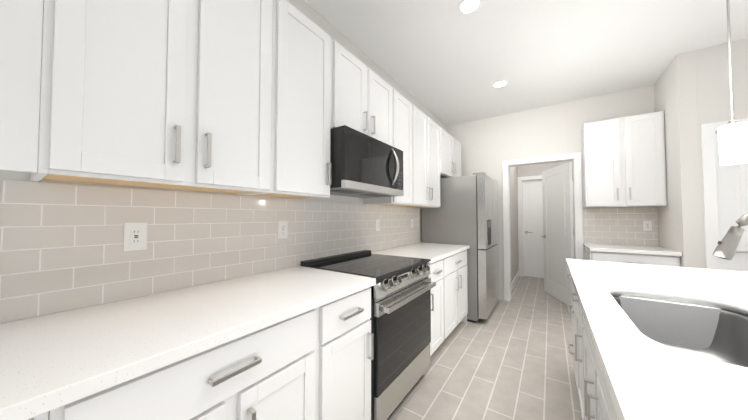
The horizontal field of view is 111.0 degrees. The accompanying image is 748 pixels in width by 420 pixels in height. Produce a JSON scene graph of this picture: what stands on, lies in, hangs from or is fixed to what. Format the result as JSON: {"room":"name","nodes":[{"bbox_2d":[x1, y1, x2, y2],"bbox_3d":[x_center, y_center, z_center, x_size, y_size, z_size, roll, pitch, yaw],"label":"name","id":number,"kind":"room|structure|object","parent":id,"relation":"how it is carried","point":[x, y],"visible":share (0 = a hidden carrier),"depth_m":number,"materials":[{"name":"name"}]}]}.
{"room":"kitchen","nodes":[
{"label":"kitchen","id":0,"kind":"room"},
{"bbox_2d":[0,0,446,323],"bbox_3d":[-0.430,-0.103,2.035,0.128,2.820,6.050,-1,-2,34],"label":"wall","id":1,"kind":"structure","parent":0,"point":[61,247],"depth_m":1.15,"materials":[{"name":"tile"}]},
{"bbox_2d":[123,222,146,250],"bbox_3d":[-0.998,0.111,1.078,0.010,0.116,0.072,-1,-2,34],"label":"electrical outlet","id":2,"kind":"object","parent":1,"relation":"attached to","point":[135,236],"visible":1,"depth_m":1.07,"materials":[{"name":"white plastic"}]},
{"bbox_2d":[24,0,291,195],"bbox_3d":[-0.806,-0.610,1.112,0.322,1.016,0.780,-1,-2,34],"label":"upper cabinet","id":3,"kind":"object","parent":1,"relation":"attached to","point":[249,97],"depth_m":0.92,"materials":[{"name":"white wood"}]},
{"bbox_2d":[278,221,287,238],"bbox_3d":[-0.591,0.127,1.672,0.009,0.116,0.072,-1,-2,34],"label":"electrical outlet","id":4,"kind":"object","parent":1,"relation":"attached to","point":[282,229],"visible":1,"depth_m":1.67,"materials":[{"name":"white plastic"}]},
{"bbox_2d":[272,5,343,199],"bbox_3d":[-0.511,-0.599,1.542,0.322,1.016,0.566,-1,-2,34],"label":"upper cabinet","id":5,"kind":"object","parent":1,"relation":"attached to","point":[317,59],"depth_m":1.50,"materials":[{"name":"white wood"}]},
{"bbox_2d":[344,48,395,147],"bbox_3d":[-0.179,-0.807,2.032,0.322,0.573,0.759,-1,-2,34],"label":"upper cabinet","id":6,"kind":"object","parent":1,"relation":"attached to","point":[369,101],"depth_m":1.96,"materials":[{"name":"white wood"}]},
{"bbox_2d":[330,125,403,197],"bbox_3d":[-0.111,-0.315,1.973,0.480,0.384,0.755,-1,-2,34],"label":"over-the-range microwave","id":7,"kind":"object","parent":6,"relation":"attached to","point":[363,165],"visible":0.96,"depth_m":1.74,"materials":[{"name":"black glass"}]},
{"bbox_2d":[375,219,379,230],"bbox_3d":[0.036,0.153,2.587,0.009,0.116,0.072,-1,-2,34],"label":"electrical outlet","id":8,"kind":"object","parent":1,"relation":"attached to","point":[377,224],"visible":1,"depth_m":2.58,"materials":[{"name":"white plastic"}]},
{"bbox_2d":[364,91,419,205],"bbox_3d":[0.147,-0.572,2.500,0.322,1.016,0.541,-1,-2,34],"label":"upper cabinet","id":9,"kind":"object","parent":1,"relation":"attached to","point":[407,114],"depth_m":2.50,"materials":[{"name":"white wood"}]},
{"bbox_2d":[400,107,443,207],"bbox_3d":[0.480,-0.559,2.987,0.322,1.016,0.941,-1,-2,34],"label":"upper cabinet","id":10,"kind":"object","parent":1,"relation":"attached to","point":[431,134],"depth_m":2.95,"materials":[{"name":"white wood"}]},
{"bbox_2d":[444,130,460,177],"bbox_3d":[0.964,-0.753,3.698,0.322,0.588,0.920,-1,-2,34],"label":"upper cabinet","id":11,"kind":"object","parent":1,"relation":"attached to","point":[452,148],"depth_m":3.59,"materials":[{"name":"white wood"}]},
{"bbox_2d":[388,276,581,419],"bbox_3d":[1.824,1.350,1.752,4.120,0.100,8.200,-1,-2,34],"label":"floor","id":12,"kind":"structure","parent":0,"point":[512,359],"depth_m":2.11,"materials":[{"name":"tile"}]},
{"bbox_2d":[28,386,115,419],"bbox_3d":[-1.088,0.824,0.389,0.626,0.876,0.835,-1,-2,34],"label":"base cabinet","id":13,"kind":"object","parent":12,"relation":"on","point":[101,405],"depth_m":0.55,"materials":[{"name":"white wood"}]},
{"bbox_2d":[116,300,335,419],"bbox_3d":[-0.692,0.840,0.966,0.626,0.876,0.867,-1,-2,34],"label":"base cabinet","id":14,"kind":"object","parent":12,"relation":"on","point":[314,364],"depth_m":0.85,"materials":[{"name":"white wood"}]},
{"bbox_2d":[336,287,372,419],"bbox_3d":[-0.398,0.852,1.396,0.626,0.876,0.477,-1,-2,34],"label":"base cabinet","id":15,"kind":"object","parent":12,"relation":"on","point":[354,337],"depth_m":1.29,"materials":[{"name":"white wood"}]},
{"bbox_2d":[301,250,435,419],"bbox_3d":[-0.007,0.831,1.884,0.697,0.946,0.757,-1,-2,34],"label":"range","id":16,"kind":"object","parent":12,"relation":"on","point":[400,318],"visible":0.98,"depth_m":1.65,"materials":[{"name":"silver metal"}]},
{"bbox_2d":[427,257,447,355],"bbox_3d":[0.300,0.880,2.412,0.626,0.876,0.457,-1,-2,34],"label":"base cabinet","id":17,"kind":"object","parent":12,"relation":"on","point":[438,269],"depth_m":2.27,"materials":[{"name":"white wood"}]},
{"bbox_2d":[448,250,467,334],"bbox_3d":[0.606,0.892,2.859,0.626,0.876,0.929,-1,-2,34],"label":"base cabinet","id":18,"kind":"object","parent":12,"relation":"on","point":[457,263],"depth_m":2.72,"materials":[{"name":"white wood"}]},
{"bbox_2d":[0,242,469,419],"bbox_3d":[-0.234,0.401,1.632,0.645,0.037,3.930,-1,-2,34],"label":"countertop","id":19,"kind":"structure","parent":18,"relation":"on","point":[50,362],"depth_m":0.78,"materials":[{"name":"stone"}]},
{"bbox_2d":[421,172,499,322],"bbox_3d":[1.222,0.460,3.577,0.802,1.780,0.908,-1,-2,34],"label":"refrigerator","id":20,"kind":"object","parent":12,"relation":"on","point":[465,212],"visible":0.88,"depth_m":3.13,"materials":[{"name":"grey metal"}]},
{"bbox_2d":[567,270,617,419],"bbox_3d":[0.885,0.823,0.352,0.896,0.876,3.594,-1,-2,34],"label":"kitchen island","id":21,"kind":"object","parent":12,"relation":"on","point":[594,399],"depth_m":1.15,"materials":[{"name":"white wood"}]},
{"bbox_2d":[566,258,747,419],"bbox_3d":[1.059,0.363,0.254,1.255,0.037,3.620,-1,-2,34],"label":"island countertop","id":22,"kind":"structure","parent":21,"relation":"on","point":[643,383],"depth_m":0.63,"materials":[{"name":"white stone"}]},
{"bbox_2d":[606,290,747,365],"bbox_3d":[1.092,0.499,0.846,0.475,0.226,0.810,-1,-2,34],"label":"sink","id":23,"kind":"object","parent":22,"relation":"in","point":[716,331],"depth_m":1.08,"materials":[{"name":"silver metal"}]},
{"bbox_2d":[712,212,747,259],"bbox_3d":[1.255,0.167,0.784,0.296,0.382,0.096,-1,-2,34],"label":"faucet","id":24,"kind":"object","parent":22,"relation":"on","point":[727,246],"visible":1,"depth_m":0.82,"materials":[{"name":"silver metal"}]},
{"bbox_2d":[584,246,679,266],"bbox_3d":[2.837,0.893,2.889,0.670,0.876,0.655,-1,-2,34],"label":"base cabinet","id":25,"kind":"object","parent":12,"relation":"on","point":[664,260],"visible":0.04,"depth_m":2.65,"materials":[{"name":"white"}]},
{"bbox_2d":[584,243,681,255],"bbox_3d":[2.840,0.436,2.905,0.676,0.037,0.645,-1,-2,34],"label":"countertop","id":26,"kind":"structure","parent":25,"relation":"on","point":[640,249],"depth_m":2.76,"materials":[{"name":"stone"}]},
{"bbox_2d":[510,166,518,281],"bbox_3d":[2.548,-0.025,4.836,0.120,2.820,1.940,-1,-2,34],"label":"wall","id":27,"kind":"structure","parent":0,"point":[514,222],"depth_m":4.91,"materials":[{"name":"grey paint"}]},
{"bbox_2d":[511,270,518,291],"bbox_3d":[2.569,1.317,4.710,0.013,0.130,1.780,-1,-2,34],"label":"baseboard","id":28,"kind":"structure","parent":27,"relation":"attached to","point":[514,280],"depth_m":4.61,"materials":[{"name":"white wood"}]},
{"bbox_2d":[304,0,747,125],"bbox_3d":[1.824,-1.569,1.833,4.120,0.100,8.200,-1,-2,34],"label":"ceiling","id":29,"kind":"structure","parent":0,"point":[446,62],"depth_m":2.33,"materials":[{"name":"white paint"}]},
{"bbox_2d":[458,0,481,13],"bbox_3d":[0.710,-1.514,1.904,0.170,0.006,0.170,-1,-2,34],"label":"recessed light","id":30,"kind":"object","parent":29,"relation":"in","point":[468,6],"visible":1,"depth_m":1.91,"materials":[{"name":"white plastic"}]},
{"bbox_2d":[492,80,507,87],"bbox_3d":[1.484,-1.482,3.034,0.170,0.006,0.170,-1,-2,34],"label":"recessed light","id":31,"kind":"object","parent":29,"relation":"in","point":[501,83],"visible":1,"depth_m":3.03,"materials":[{"name":"white plastic"}]},
{"bbox_2d":[717,0,747,164],"bbox_3d":[2.038,-0.896,1.473,0.124,1.264,0.124,-1,-2,34],"label":"pendant light","id":32,"kind":"object","parent":29,"relation":"hanging from","point":[733,140],"visible":1,"depth_m":1.45,"materials":[{"name":"silver metal"}]},
{"bbox_2d":[517,161,572,176],"bbox_3d":[3.547,-0.014,5.254,1.054,2.820,0.120,-1,-2,34],"label":"wall","id":33,"kind":"structure","parent":0,"point":[531,170],"depth_m":5.34,"materials":[{"name":"grey paint"}]},
{"bbox_2d":[522,180,543,277],"bbox_3d":[3.509,0.383,5.254,0.804,2.012,0.148,-1,-2,34],"label":"hall door","id":34,"kind":"structure","parent":33,"relation":"in","point":[533,251],"depth_m":5.36,"materials":[{"name":"white paint"}]},
{"bbox_2d":[517,173,574,276],"bbox_3d":[3.509,0.343,5.258,0.973,2.108,0.137,-1,-2,34],"label":"door frame","id":35,"kind":"structure","parent":33,"relation":"attached to","point":[520,221],"depth_m":5.45,"materials":[{"name":"white wood"}]},
{"bbox_2d":[447,84,658,299],"bbox_3d":[2.363,-0.056,3.709,2.600,2.820,0.128,-1,-2,34],"label":"wall","id":36,"kind":"structure","parent":0,"point":[489,145],"depth_m":3.54,"materials":[{"name":"white paint"}]},
{"bbox_2d":[502,152,582,300],"bbox_3d":[2.386,0.299,3.688,0.936,2.108,0.156,-1,-2,34],"label":"door frame","id":37,"kind":"structure","parent":36,"relation":"attached to","point":[575,158],"depth_m":3.69,"materials":[{"name":"white wood"}]},
{"bbox_2d":[541,162,573,304],"bbox_3d":[2.795,0.346,3.941,0.403,2.012,0.741,-1,-2,34],"label":"door leaf","id":38,"kind":"structure","parent":36,"relation":"in","point":[558,228],"depth_m":3.87,"materials":[{"name":"white paint"}]},
{"bbox_2d":[582,111,666,207],"bbox_3d":[2.922,-0.551,3.054,0.670,1.028,0.352,-1,-2,34],"label":"upper cabinet","id":39,"kind":"object","parent":36,"relation":"attached to","point":[623,162],"visible":1,"depth_m":2.93,"materials":[{"name":"white wood"}]},
{"bbox_2d":[643,221,651,230],"bbox_3d":[3.223,0.185,3.029,0.072,0.116,0.009,-1,-2,34],"label":"outlet","id":40,"kind":"object","parent":36,"relation":"attached to","point":[647,225],"visible":1,"depth_m":3.03,"materials":[{"name":"white plastic"}]},
{"bbox_2d":[654,50,703,267],"bbox_3d":[3.164,-0.085,2.685,0.120,2.820,0.670,-1,-2,34],"label":"wall","id":41,"kind":"structure","parent":0,"point":[680,213],"depth_m":2.46,"materials":[{"name":"white paint"}]},
{"bbox_2d":[696,38,747,268],"bbox_3d":[3.635,-0.103,2.029,1.400,2.820,0.120,-1,-2,34],"label":"wall","id":42,"kind":"structure","parent":0,"point":[713,88],"depth_m":2.33,"materials":[{"name":"white paint"}]},
{"bbox_2d":[701,118,747,269],"bbox_3d":[3.450,0.257,2.147,0.926,2.108,0.156,-1,-2,34],"label":"door frame","id":43,"kind":"structure","parent":42,"relation":"attached to","point":[709,170],"depth_m":2.33,"materials":[{"name":"white wood"}]},
{"bbox_2d":[715,133,747,271],"bbox_3d":[3.443,0.296,2.135,0.764,2.012,0.148,-1,-2,34],"label":"pantry door","id":44,"kind":"structure","parent":42,"relation":"in","point":[732,187],"depth_m":2.29,"materials":[{"name":"white paint"}]}
]}

